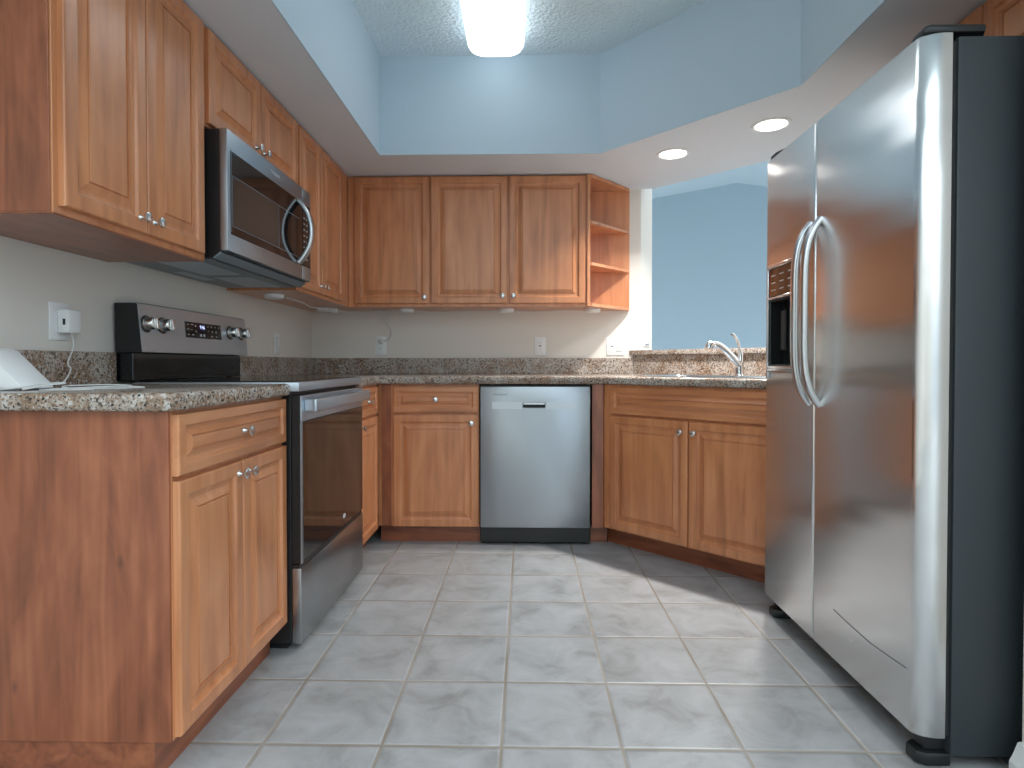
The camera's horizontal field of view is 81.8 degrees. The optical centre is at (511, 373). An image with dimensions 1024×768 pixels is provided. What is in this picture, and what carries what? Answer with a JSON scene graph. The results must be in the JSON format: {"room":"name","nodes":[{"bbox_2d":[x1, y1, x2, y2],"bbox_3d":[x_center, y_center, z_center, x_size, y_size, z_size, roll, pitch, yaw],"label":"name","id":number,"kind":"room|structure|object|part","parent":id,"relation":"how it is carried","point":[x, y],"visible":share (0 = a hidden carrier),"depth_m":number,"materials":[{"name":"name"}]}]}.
{"room":"kitchen","nodes":[
{"label":"kitchen","id":0,"kind":"room"},
{"bbox_2d":[0,236,311,383],"bbox_3d":[-1.446,-0.402,0.716,0.120,2.740,6.580,0,1,1],"label":"wall","id":1,"kind":"structure","parent":0,"point":[31,275],"depth_m":1.95,"materials":[{"name":"white paint"}]},
{"bbox_2d":[48,301,69,340],"bbox_3d":[-1.359,-0.156,1.775,0.008,0.114,0.078,0,1,1],"label":"wall outlet","id":2,"kind":"object","parent":1,"relation":"attached to","point":[53,307],"visible":0.73,"depth_m":1.76,"materials":[{"name":"white plastic"}]},
{"bbox_2d":[54,309,80,383],"bbox_3d":[-1.298,-0.080,1.694,0.050,0.218,0.256,0,1,-23],"label":"power adapter","id":3,"kind":"object","parent":2,"relation":"attached to","point":[69,321],"visible":0.91,"depth_m":1.76,"materials":[{"name":"white plastic"}]},
{"bbox_3d":[-1.277,-0.045,1.692,0.015,0.149,0.235,0,1,-27],"label":"cord","id":4,"kind":"part","parent":3,"relation":"part of","materials":[{"name":"white plastic"}]},
{"bbox_2d":[16,350,116,385],"bbox_3d":[-1.353,-0.013,1.669,0.020,0.104,0.658,0,1,1],"label":"backsplash","id":5,"kind":"structure","parent":1,"relation":"attached to","point":[87,367],"depth_m":1.81,"materials":[{"name":"stone"}]},
{"bbox_2d":[0,0,204,261],"bbox_3d":[-1.175,-0.761,1.652,0.374,0.788,0.640,0,1,1],"label":"upper cabinet","id":6,"kind":"object","parent":1,"relation":"attached to","point":[102,101],"visible":1,"depth_m":1.51,"materials":[{"name":"brown wood"}]},
{"bbox_3d":[-1.207,-0.759,1.335,0.324,0.783,0.004,0,1,1],"label":"panel","id":7,"kind":"part","parent":6,"relation":"part of","materials":[{"name":"brown wood"}]},
{"bbox_3d":[-1.028,-0.765,1.496,0.018,0.756,0.294,0,1,1],"label":"door","id":8,"kind":"part","parent":6,"relation":"part of","materials":[{"name":"brown wood"}]},
{"bbox_3d":[-1.198,-0.369,1.661,0.324,0.003,0.633,0,1,1],"label":"panel","id":9,"kind":"part","parent":6,"relation":"part of","materials":[{"name":"brown wood"}]},
{"bbox_3d":[-1.002,-0.426,1.617,0.028,0.030,0.030,0,1,1],"label":"knob","id":10,"kind":"part","parent":6,"relation":"part of","materials":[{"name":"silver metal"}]},
{"bbox_3d":[-1.001,-0.427,1.679,0.028,0.030,0.030,0,1,1],"label":"knob","id":11,"kind":"part","parent":6,"relation":"part of","materials":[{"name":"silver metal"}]},
{"bbox_3d":[-1.022,-0.769,1.796,0.018,0.756,0.293,0,1,1],"label":"door","id":12,"kind":"part","parent":6,"relation":"part of","materials":[{"name":"brown wood"}]},
{"bbox_2d":[203,25,297,183],"bbox_3d":[-1.159,-1.000,2.362,0.374,0.332,0.782,0,1,1],"label":"upper cabinet","id":13,"kind":"object","parent":1,"relation":"attached to","point":[235,100],"visible":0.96,"depth_m":2.23,"materials":[{"name":"brown wood"}]},
{"bbox_2d":[127,128,314,287],"bbox_3d":[-1.109,-0.607,2.367,0.475,0.438,0.770,0,1,1],"label":"microwave","id":14,"kind":"object","parent":13,"relation":"attached to","point":[260,227],"visible":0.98,"depth_m":2.20,"materials":[{"name":"silver metal"}]},
{"bbox_3d":[-0.959,-0.621,2.311,0.027,0.408,0.666,0,1,1],"label":"door","id":15,"kind":"part","parent":14,"relation":"part of","materials":[{"name":"silver metal"}]},
{"bbox_3d":[-0.946,-0.618,2.321,0.005,0.282,0.645,0,1,1],"label":"door glass","id":16,"kind":"part","parent":14,"relation":"part of","materials":[{"name":"black glass"}]},
{"bbox_3d":[-0.905,-0.621,2.590,0.076,0.283,0.036,0,1,1],"label":"handle","id":17,"kind":"part","parent":14,"relation":"part of","materials":[{"name":"grey metal"}]},
{"bbox_3d":[-0.938,-0.623,2.693,0.005,0.282,0.091,0,1,1],"label":"key panel","id":18,"kind":"part","parent":14,"relation":"part of","materials":[{"name":"black glass"}]},
{"bbox_3d":[-1.013,-0.996,2.163,0.018,0.314,0.381,0,1,1],"label":"door","id":19,"kind":"part","parent":13,"relation":"part of","materials":[{"name":"brown wood"}]},
{"bbox_3d":[-0.987,-0.883,2.314,0.028,0.030,0.030,0,1,1],"label":"knob","id":20,"kind":"part","parent":13,"relation":"part of","materials":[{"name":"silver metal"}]},
{"bbox_3d":[-0.985,-0.884,2.384,0.028,0.030,0.030,0,1,1],"label":"knob","id":21,"kind":"part","parent":13,"relation":"part of","materials":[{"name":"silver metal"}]},
{"bbox_3d":[-1.005,-1.002,2.551,0.018,0.314,0.385,0,1,1],"label":"door","id":22,"kind":"part","parent":13,"relation":"part of","materials":[{"name":"brown wood"}]},
{"bbox_2d":[236,356,313,376],"bbox_3d":[-1.316,-0.040,3.329,0.020,0.104,1.115,0,1,1],"label":"backsplash","id":23,"kind":"structure","parent":1,"relation":"attached to","point":[249,365],"depth_m":3.25,"materials":[{"name":"stone"}]},
{"bbox_2d":[274,333,279,353],"bbox_3d":[-1.323,-0.169,3.336,0.010,0.116,0.072,0,1,1],"label":"light switch","id":24,"kind":"object","parent":1,"relation":"attached to","point":[276,335],"visible":1,"depth_m":3.33,"materials":[{"name":"white plastic"}]},
{"bbox_2d":[227,125,358,310],"bbox_3d":[-1.138,-0.789,3.314,0.374,0.784,1.111,0,1,1],"label":"upper cabinet","id":25,"kind":"object","parent":1,"relation":"attached to","point":[326,183],"visible":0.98,"depth_m":3.13,"materials":[{"name":"brown wood"}]},
{"bbox_2d":[264,293,283,299],"bbox_3d":[-1.176,-0.378,2.921,0.096,0.024,0.096,0,1,1],"label":"puck light","id":26,"kind":"object","parent":25,"relation":"attached to","point":[274,296],"visible":1,"depth_m":2.89,"materials":[{"name":"white plastic"}]},
{"bbox_2d":[285,297,326,309],"bbox_3d":[-1.111,-0.376,3.261,0.043,0.020,0.624,0,1,0],"label":"wire","id":27,"kind":"object","parent":25,"relation":"attached to","point":[285,297],"visible":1,"depth_m":3.18,"materials":[{"name":"white"}]},
{"bbox_3d":[-0.997,-0.787,2.918,0.018,0.756,0.294,0,1,1],"label":"door","id":28,"kind":"part","parent":25,"relation":"part of","materials":[{"name":"brown wood"}]},
{"bbox_2d":[317,307,331,311],"bbox_3d":[-1.145,-0.389,3.620,0.096,0.024,0.096,0,1,1],"label":"puck light","id":29,"kind":"object","parent":25,"relation":"attached to","point":[329,309],"visible":0.81,"depth_m":3.59,"materials":[{"name":"white plastic"}]},
{"bbox_3d":[-0.990,-0.792,3.244,0.018,0.756,0.350,0,1,1],"label":"door","id":30,"kind":"part","parent":25,"relation":"part of","materials":[{"name":"brown wood"}]},
{"bbox_2d":[312,189,651,415],"bbox_3d":[-0.194,-0.533,3.922,2.244,2.900,0.130,0,1,1],"label":"wall","id":31,"kind":"structure","parent":0,"point":[568,334],"depth_m":3.86,"materials":[{"name":"white paint"}]},
{"bbox_2d":[375,337,385,353],"bbox_3d":[-0.860,-0.182,3.873,0.072,0.116,0.008,0,1,1],"label":"wall outlet","id":32,"kind":"object","parent":31,"relation":"attached to","point":[380,348],"visible":1,"depth_m":3.87,"materials":[{"name":"white plastic"}]},
{"bbox_2d":[348,176,436,310],"bbox_3d":[-0.738,-0.795,3.689,0.498,0.784,0.346,0,1,1],"label":"upper cabinet","id":33,"kind":"object","parent":31,"relation":"attached to","point":[389,269],"visible":0.97,"depth_m":3.55,"materials":[{"name":"brown wood"}]},
{"bbox_2d":[376,312,391,342],"bbox_3d":[-0.826,-0.295,3.805,0.091,0.193,0.116,0,1,1],"label":"extension cord","id":34,"kind":"object","parent":33,"relation":"hanging from","point":[379,341],"visible":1,"depth_m":3.83,"materials":[{"name":"white plastic"}]},
{"bbox_2d":[399,308,413,312],"bbox_3d":[-0.663,-0.391,3.710,0.096,0.024,0.096,0,1,1],"label":"puck light","id":35,"kind":"object","parent":33,"relation":"attached to","point":[403,310],"visible":1,"depth_m":3.67,"materials":[{"name":"white plastic"}]},
{"bbox_2d":[314,358,631,373],"bbox_3d":[-0.258,-0.048,3.853,2.071,0.104,0.020,0,1,1],"label":"backsplash","id":36,"kind":"structure","parent":31,"relation":"attached to","point":[321,365],"depth_m":3.84,"materials":[{"name":"stone"}]},
{"bbox_2d":[430,175,586,310],"bbox_3d":[-0.019,-0.795,3.674,0.940,0.784,0.346,0,1,1],"label":"upper cabinet","id":37,"kind":"object","parent":31,"relation":"attached to","point":[519,243],"visible":0.99,"depth_m":3.53,"materials":[{"name":"brown wood"}]},
{"bbox_2d":[338,310,584,312],"bbox_3d":[-0.323,-0.388,3.715,1.558,0.014,0.102,0,1,-3],"label":"under-cabinet light","id":38,"kind":"object","parent":37,"relation":"attached to","point":[338,310],"visible":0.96,"depth_m":3.71,"materials":[{"name":"white plastic"}]},
{"bbox_3d":[-0.257,-0.797,3.543,0.457,0.756,0.018,0,1,1],"label":"door","id":39,"kind":"part","parent":37,"relation":"part of","materials":[{"name":"brown wood"}]},
{"bbox_2d":[499,308,513,312],"bbox_3d":[-0.034,-0.390,3.696,0.096,0.024,0.096,0,1,1],"label":"puck light","id":40,"kind":"object","parent":37,"relation":"attached to","point":[502,310],"visible":1,"depth_m":3.66,"materials":[{"name":"white plastic"}]},
{"bbox_3d":[0.210,-0.797,3.533,0.454,0.756,0.018,0,1,1],"label":"door","id":41,"kind":"part","parent":37,"relation":"part of","materials":[{"name":"brown wood"}]},
{"bbox_2d":[535,337,545,354],"bbox_3d":[0.183,-0.177,3.850,0.072,0.116,0.009,0,1,1],"label":"wall outlet","id":42,"kind":"object","parent":31,"relation":"attached to","point":[540,342],"visible":1,"depth_m":3.85,"materials":[{"name":"white plastic"}]},
{"bbox_2d":[538,341,542,350],"bbox_3d":[0.183,-0.177,3.847,0.033,0.068,0.002,0,1,1],"label":"receptacle","id":43,"kind":"object","parent":42,"relation":"attached to","point":[540,343],"depth_m":3.85,"materials":[{"name":"grey plastic"}]},
{"bbox_2d":[583,174,629,310],"bbox_3d":[0.604,-0.795,3.674,0.304,0.784,0.317,0,1,1],"label":"open shelf unit","id":44,"kind":"object","parent":31,"relation":"attached to","point":[608,202],"visible":0.77,"depth_m":3.82,"materials":[{"name":"brown wood"}]},
{"bbox_3d":[0.461,-0.795,3.677,0.018,0.784,0.317,0,1,1],"label":"panel","id":45,"kind":"part","parent":44,"relation":"part of","materials":[{"name":"brown wood"}]},
{"bbox_2d":[585,308,600,312],"bbox_3d":[0.507,-0.391,3.704,0.096,0.024,0.096,0,1,1],"label":"puck light","id":46,"kind":"object","parent":44,"relation":"attached to","point":[590,310],"visible":1,"depth_m":3.67,"materials":[{"name":"white plastic"}]},
{"bbox_3d":[0.611,-0.904,3.667,0.282,0.018,0.302,0,1,1],"label":"shelf","id":47,"kind":"part","parent":44,"relation":"part of","materials":[{"name":"brown wood"}]},
{"bbox_3d":[0.611,-0.656,3.671,0.282,0.018,0.302,0,1,1],"label":"shelf","id":48,"kind":"part","parent":44,"relation":"part of","materials":[{"name":"brown wood"}]},
{"bbox_2d":[606,337,624,354],"bbox_3d":[0.673,-0.175,3.838,0.118,0.118,0.010,0,1,1],"label":"wall outlet","id":49,"kind":"object","parent":31,"relation":"attached to","point":[614,345],"visible":1,"depth_m":3.84,"materials":[{"name":"white plastic"}]},
{"bbox_2d":[609,341,614,351],"bbox_3d":[0.650,-0.175,3.837,0.033,0.068,0.002,0,1,1],"label":"receptacle","id":50,"kind":"object","parent":49,"relation":"attached to","point":[611,343],"depth_m":3.84,"materials":[{"name":"grey plastic"}]},
{"bbox_2d":[643,326,650,346],"bbox_3d":[0.891,-0.243,3.867,0.066,0.137,0.036,-1,1,-44],"label":"light switch","id":51,"kind":"object","parent":31,"relation":"attached to","point":[646,330],"visible":1,"depth_m":3.87,"materials":[{"name":"white plastic"}]},
{"bbox_2d":[633,354,765,375],"bbox_3d":[1.304,-0.048,3.314,0.021,0.121,1.477,-1,1,-44],"label":"backsplash","id":52,"kind":"structure","parent":31,"relation":"attached to","point":[699,364],"depth_m":3.52,"materials":[{"name":"stone"}]},
{"bbox_2d":[353,0,707,56],"bbox_3d":[0.315,-1.740,1.816,3.352,0.100,3.100,0,1,1],"label":"ceiling","id":53,"kind":"structure","parent":0,"point":[396,28],"depth_m":2.89,"materials":[{"name":"white"}]},
{"bbox_2d":[460,0,524,56],"bbox_3d":[-0.092,-1.651,2.427,0.286,0.092,1.230,0,1,1],"label":"ceiling light","id":54,"kind":"object","parent":53,"relation":"attached to","point":[493,28],"visible":1,"depth_m":2.75,"materials":[{"name":"white"}]},
{"bbox_2d":[182,0,986,188],"bbox_3d":[0.270,-1.190,2.056,3.252,0.050,3.560,0,1,1],"label":"ceiling","id":55,"kind":"structure","parent":0,"point":[254,32],"depth_m":2.65,"materials":[{"name":"white paint"}]},
{"bbox_2d":[656,148,689,159],"bbox_3d":[0.868,-1.180,3.184,0.180,0.006,0.180,0,1,1],"label":"recessed light","id":56,"kind":"object","parent":55,"relation":"in","point":[670,153],"visible":1,"depth_m":3.17,"materials":[{"name":"white"}]},
{"bbox_2d":[751,117,791,132],"bbox_3d":[1.226,-1.174,2.797,0.180,0.006,0.180,0,1,1],"label":"recessed light","id":57,"kind":"object","parent":55,"relation":"in","point":[772,124],"visible":1,"depth_m":2.79,"materials":[{"name":"white"}]},
{"bbox_2d":[169,513,1010,767],"bbox_3d":[2.727,1.000,1.206,8.600,0.080,10.900,0,1,1],"label":"floor","id":58,"kind":"structure","parent":0,"point":[435,654],"depth_m":1.82,"materials":[{"name":"grey tile"}]},
{"bbox_2d":[0,397,286,767],"bbox_3d":[-1.046,0.518,1.685,0.622,0.870,0.631,0,1,1],"label":"base cabinet","id":59,"kind":"object","parent":58,"relation":"on","point":[143,555],"visible":0.99,"depth_m":1.37,"materials":[{"name":"brown wood"}]},
{"bbox_3d":[-1.077,0.472,1.373,0.573,0.770,0.008,0,1,1],"label":"panel","id":60,"kind":"part","parent":59,"relation":"part of","materials":[{"name":"brown wood"}]},
{"bbox_2d":[0,350,289,411],"bbox_3d":[-1.058,0.008,1.662,0.609,0.147,0.660,0,1,1],"label":"countertop","id":61,"kind":"structure","parent":59,"relation":"on","point":[87,367],"depth_m":1.50,"materials":[{"name":"stone"}]},
{"bbox_2d":[0,348,52,390],"bbox_3d":[-1.265,-0.012,1.483,0.155,0.107,0.101,0,1,1],"label":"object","id":62,"kind":"object","parent":61,"relation":"on","point":[16,370],"visible":0.82,"depth_m":1.47,"materials":[{"name":"white plastic"}]},
{"bbox_2d":[0,382,65,390],"bbox_3d":[-1.189,0.031,1.415,0.242,0.020,0.034,0,1,0],"label":"loose cable","id":63,"kind":"object","parent":61,"relation":"on","point":[51,383],"visible":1,"depth_m":1.42,"materials":[{"name":"white plastic"}]},
{"bbox_2d":[39,384,144,390],"bbox_3d":[-1.067,0.035,1.513,0.225,0.010,0.154,-1,1,-39],"label":"loose cable","id":64,"kind":"object","parent":61,"relation":"on","point":[124,386],"visible":1,"depth_m":1.50,"materials":[{"name":"white plastic"}]},
{"bbox_3d":[-0.776,0.548,1.529,0.018,0.598,0.306,0,1,1],"label":"door","id":65,"kind":"part","parent":59,"relation":"part of","materials":[{"name":"brown wood"}]},
{"bbox_3d":[-0.772,0.163,1.677,0.018,0.144,0.617,0,1,1],"label":"drawer","id":66,"kind":"part","parent":59,"relation":"part of","materials":[{"name":"brown wood"}]},
{"bbox_3d":[-0.750,0.281,1.653,0.028,0.030,0.030,0,1,1],"label":"knob","id":67,"kind":"part","parent":59,"relation":"part of","materials":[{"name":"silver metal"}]},
{"bbox_3d":[-0.749,0.163,1.683,0.028,0.030,0.030,0,1,1],"label":"knob","id":68,"kind":"part","parent":59,"relation":"part of","materials":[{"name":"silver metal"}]},
{"bbox_3d":[-0.749,0.280,1.707,0.028,0.030,0.030,0,1,1],"label":"knob","id":69,"kind":"part","parent":59,"relation":"part of","materials":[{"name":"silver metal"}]},
{"bbox_3d":[-0.769,0.543,1.839,0.018,0.598,0.304,0,1,1],"label":"door","id":70,"kind":"part","parent":59,"relation":"part of","materials":[{"name":"brown wood"}]},
{"bbox_2d":[115,302,369,647],"bbox_3d":[-0.999,0.347,2.383,0.680,1.189,0.765,0,1,1],"label":"range","id":71,"kind":"object","parent":58,"relation":"on","point":[155,343],"visible":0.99,"depth_m":2.20,"materials":[{"name":"silver metal"}]},
{"bbox_3d":[-1.244,-0.170,2.034,0.034,0.052,0.052,0,1,1],"label":"control knob","id":72,"kind":"part","parent":71,"relation":"part of","materials":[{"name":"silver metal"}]},
{"bbox_3d":[-1.242,-0.172,2.124,0.034,0.052,0.052,0,1,1],"label":"control knob","id":73,"kind":"part","parent":71,"relation":"part of","materials":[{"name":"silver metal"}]},
{"bbox_3d":[-1.308,-0.028,2.384,0.061,0.096,0.757,0,1,1],"label":"plate","id":74,"kind":"part","parent":71,"relation":"part of","materials":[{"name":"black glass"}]},
{"bbox_3d":[-1.267,-0.163,2.381,0.049,0.169,0.759,0,1,1],"label":"control panel","id":75,"kind":"part","parent":71,"relation":"part of","materials":[{"name":"silver metal"}]},
{"bbox_3d":[-1.231,-0.179,2.610,0.034,0.052,0.052,0,1,1],"label":"control knob","id":76,"kind":"part","parent":71,"relation":"part of","materials":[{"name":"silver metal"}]},
{"bbox_3d":[-1.229,-0.181,2.710,0.034,0.052,0.052,0,1,1],"label":"control knob","id":77,"kind":"part","parent":71,"relation":"part of","materials":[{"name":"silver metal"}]},
{"bbox_2d":[134,376,361,391],"bbox_3d":[-0.993,0.038,2.378,0.568,0.035,0.765,0,1,1],"label":"cooktop","id":78,"kind":"object","parent":71,"relation":"in","point":[296,383],"depth_m":2.21,"materials":[{"name":"black glass"}]},
{"bbox_3d":[-0.724,0.356,2.377,0.029,0.572,0.757,0,1,1],"label":"oven door","id":79,"kind":"part","parent":71,"relation":"part of","materials":[{"name":"black glass"}]},
{"bbox_3d":[-0.722,0.785,2.384,0.033,0.258,0.761,0,1,1],"label":"storage drawer","id":80,"kind":"part","parent":71,"relation":"part of","materials":[{"name":"silver metal"}]},
{"bbox_3d":[-0.706,0.114,2.373,0.005,0.088,0.757,0,1,1],"label":"door rail","id":81,"kind":"part","parent":71,"relation":"part of","materials":[{"name":"silver metal"}]},
{"bbox_3d":[-0.706,0.398,2.384,0.004,0.476,0.733,0,1,1],"label":"door glass","id":82,"kind":"part","parent":71,"relation":"part of","materials":[{"name":"black glass"}]},
{"bbox_3d":[-0.681,0.104,2.373,0.044,0.045,0.705,0,1,1],"label":"door handle","id":83,"kind":"part","parent":71,"relation":"part of","materials":[{"name":"silver metal"}]},
{"bbox_2d":[361,384,377,547],"bbox_3d":[-1.007,0.497,2.983,0.642,0.870,0.420,0,1,1],"label":"base cabinet","id":84,"kind":"object","parent":58,"relation":"on","point":[370,407],"visible":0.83,"depth_m":2.99,"materials":[{"name":"brown wood"}]},
{"bbox_3d":[-0.724,0.144,2.958,0.018,0.142,0.363,0,1,1],"label":"drawer","id":85,"kind":"part","parent":84,"relation":"part of","materials":[{"name":"brown wood"}]},
{"bbox_2d":[236,354,765,388],"bbox_3d":[0.242,-0.023,3.116,3.145,0.164,1.472,0,1,1],"label":"countertop","id":86,"kind":"structure","parent":84,"relation":"on","point":[372,371],"depth_m":3.65,"materials":[{"name":"stone"}]},
{"bbox_2d":[639,375,765,378],"bbox_3d":[1.057,0.108,2.995,0.435,0.189,0.745,-1,1,-44],"label":"sink","id":87,"kind":"object","parent":86,"relation":"in","point":[701,376],"visible":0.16,"depth_m":3.13,"materials":[{"name":"silver metal"}]},
{"bbox_2d":[704,333,744,375],"bbox_3d":[1.142,-0.101,3.172,0.244,0.231,0.060,0,1,-16],"label":"faucet","id":88,"kind":"object","parent":86,"relation":"on","point":[737,361],"visible":0.93,"depth_m":3.17,"materials":[{"name":"silver metal"}]},
{"bbox_3d":[1.135,-0.101,3.170,0.229,0.153,0.045,0,1,-16],"label":"spout","id":89,"kind":"part","parent":88,"relation":"part of","materials":[{"name":"silver metal"}]},
{"bbox_3d":[1.210,-0.166,3.191,0.060,0.102,0.017,0,1,-16],"label":"lever","id":90,"kind":"part","parent":88,"relation":"part of","materials":[{"name":"silver metal"}]},
{"bbox_2d":[378,384,481,540],"bbox_3d":[-0.445,0.489,3.515,0.549,0.870,0.720,0,1,1],"label":"base cabinet","id":91,"kind":"object","parent":58,"relation":"on","point":[429,434],"visible":0.99,"depth_m":3.19,"materials":[{"name":"brown wood"}]},
{"bbox_3d":[-0.411,0.141,3.186,0.458,0.139,0.018,0,1,1],"label":"drawer","id":92,"kind":"part","parent":91,"relation":"part of","materials":[{"name":"brown wood"}]},
{"bbox_3d":[-0.411,0.526,3.192,0.458,0.604,0.018,0,1,1],"label":"door","id":93,"kind":"part","parent":91,"relation":"part of","materials":[{"name":"brown wood"}]},
{"bbox_2d":[480,384,589,541],"bbox_3d":[0.131,0.487,3.466,0.590,0.852,0.601,0,1,1],"label":"dishwasher","id":94,"kind":"object","parent":58,"relation":"on","point":[535,438],"visible":1,"depth_m":3.17,"materials":[{"name":"silver metal"}]},
{"bbox_2d":[590,524,606,541],"bbox_3d":[0.478,0.878,3.277,0.092,0.100,0.055,0,1,1],"label":"board","id":95,"kind":"object","parent":58,"relation":"on","point":[596,534],"visible":0.57,"depth_m":3.25,"materials":[{"name":"brown wood"}]},
{"bbox_2d":[590,384,765,582],"bbox_3d":[1.003,0.496,3.042,0.655,0.870,1.103,-1,1,-44],"label":"base cabinet","id":96,"kind":"object","parent":58,"relation":"on","point":[685,467],"depth_m":2.83,"materials":[{"name":"brown wood"}]},
{"bbox_3d":[0.464,0.444,3.212,0.066,0.770,0.092,0,1,1],"label":"filler panel","id":97,"kind":"part","parent":96,"relation":"part of","materials":[{"name":"brown wood"}]},
{"bbox_3d":[0.680,0.525,2.973,0.018,0.598,0.453,-1,1,-44],"label":"door","id":98,"kind":"part","parent":96,"relation":"part of","materials":[{"name":"brown wood"}]},
{"bbox_3d":[0.797,0.280,2.813,0.028,0.030,0.030,-1,1,-44],"label":"knob","id":99,"kind":"part","parent":96,"relation":"part of","materials":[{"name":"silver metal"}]},
{"bbox_3d":[0.846,0.281,2.762,0.028,0.030,0.030,-1,1,-44],"label":"knob","id":100,"kind":"part","parent":96,"relation":"part of","materials":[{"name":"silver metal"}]},
{"bbox_3d":[0.998,0.531,2.641,0.018,0.598,0.453,-1,1,-44],"label":"door","id":101,"kind":"part","parent":96,"relation":"part of","materials":[{"name":"brown wood"}]},
{"bbox_2d":[765,24,1023,765],"bbox_3d":[1.342,0.055,1.859,0.836,1.787,0.915,0,1,1],"label":"refrigerator","id":102,"kind":"object","parent":58,"relation":"on","point":[894,482],"visible":1,"depth_m":1.44,"materials":[{"name":"grey metal"}]},
{"bbox_3d":[0.987,-0.340,2.144,0.008,0.106,0.254,0,1,1],"label":"control panel","id":103,"kind":"part","parent":102,"relation":"part of","materials":[{"name":"black glass"}]},
{"bbox_3d":[1.024,0.026,2.128,0.066,1.688,0.391,0,1,1],"label":"freezer door","id":104,"kind":"part","parent":102,"relation":"part of","materials":[{"name":"silver metal"}]},
{"bbox_3d":[0.962,-0.197,1.962,0.071,0.613,0.026,0,1,1],"label":"handle","id":105,"kind":"part","parent":102,"relation":"part of","materials":[{"name":"grey metal"}]},
{"bbox_3d":[0.961,-0.196,1.895,0.071,0.613,0.026,0,1,1],"label":"handle","id":106,"kind":"part","parent":102,"relation":"part of","materials":[{"name":"grey metal"}]},
{"bbox_3d":[1.014,0.033,1.667,0.066,1.688,0.516,0,1,1],"label":"fridge door","id":107,"kind":"part","parent":102,"relation":"part of","materials":[{"name":"silver metal"}]},
{"bbox_2d":[652,183,766,349],"bbox_3d":[3.643,-0.595,6.463,7.000,2.944,0.100,0,1,1],"label":"wall","id":108,"kind":"structure","parent":0,"point":[709,245],"depth_m":6.44,"materials":[{"name":"blue paint"}]},
{"bbox_2d":[652,160,769,198],"bbox_3d":[3.565,-1.792,5.150,7.100,0.680,2.530,0,1,1],"label":"ceiling","id":109,"kind":"structure","parent":0,"point":[754,174],"depth_m":6.14,"materials":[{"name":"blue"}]},
{"bbox_2d":[1022,647,1023,742],"bbox_3d":[1.537,-0.099,1.107,0.715,2.122,0.485,0,1,1],"label":"wall","id":110,"kind":"structure","parent":0,"point":[1023,647],"depth_m":1.37,"materials":[{"name":"white paint"}]},
{"bbox_2d":[270,0,886,154],"bbox_3d":[0.205,-1.424,1.729,1.920,0.528,2.911,0,1,1],"label":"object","id":111,"kind":"structure","parent":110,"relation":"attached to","point":[714,57],"depth_m":2.97,"materials":[{"name":"blue paint"}]},
{"bbox_2d":[1009,742,1023,767],"bbox_3d":[1.165,0.911,1.133,0.029,0.100,0.488,0,1,1],"label":"baseboard","id":112,"kind":"structure","parent":110,"relation":"attached to","point":[1016,760],"depth_m":1.36,"materials":[{"name":"white"}]},
{"bbox_3d":[1.325,0.408,3.368,0.998,1.036,1.091,0,1,1],"label":"wall","id":113,"kind":"structure","parent":0,"visible":0},
{"bbox_2d":[629,348,765,354],"bbox_3d":[1.384,-0.127,3.390,0.277,0.031,1.515,-1,1,-44],"label":"bar ledge","id":114,"kind":"object","parent":113,"relation":"on","point":[734,350],"visible":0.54,"depth_m":3.53,"materials":[{"name":"stone"}]},
{"bbox_3d":[1.858,-0.505,2.162,0.120,2.900,1.620,0,1,1],"label":"wall","id":115,"kind":"structure","parent":0,"visible":0},
{"bbox_2d":[958,0,1023,35],"bbox_3d":[1.610,-1.019,1.824,0.354,0.278,0.940,0,1,1],"label":"upper cabinet","id":116,"kind":"object","parent":115,"relation":"attached to","point":[1000,17],"visible":0.02,"depth_m":1.77,"materials":[{"name":"brown wood"}]},
{"bbox_3d":[1.475,-1.025,2.063,0.018,0.253,0.445,0,1,1],"label":"door","id":117,"kind":"part","parent":116,"relation":"part of","materials":[{"name":"brown wood"}]},
{"bbox_3d":[1.465,-1.018,1.601,0.018,0.253,0.468,0,1,1],"label":"door","id":118,"kind":"part","parent":116,"relation":"part of","materials":[{"name":"brown wood"}]}
]}

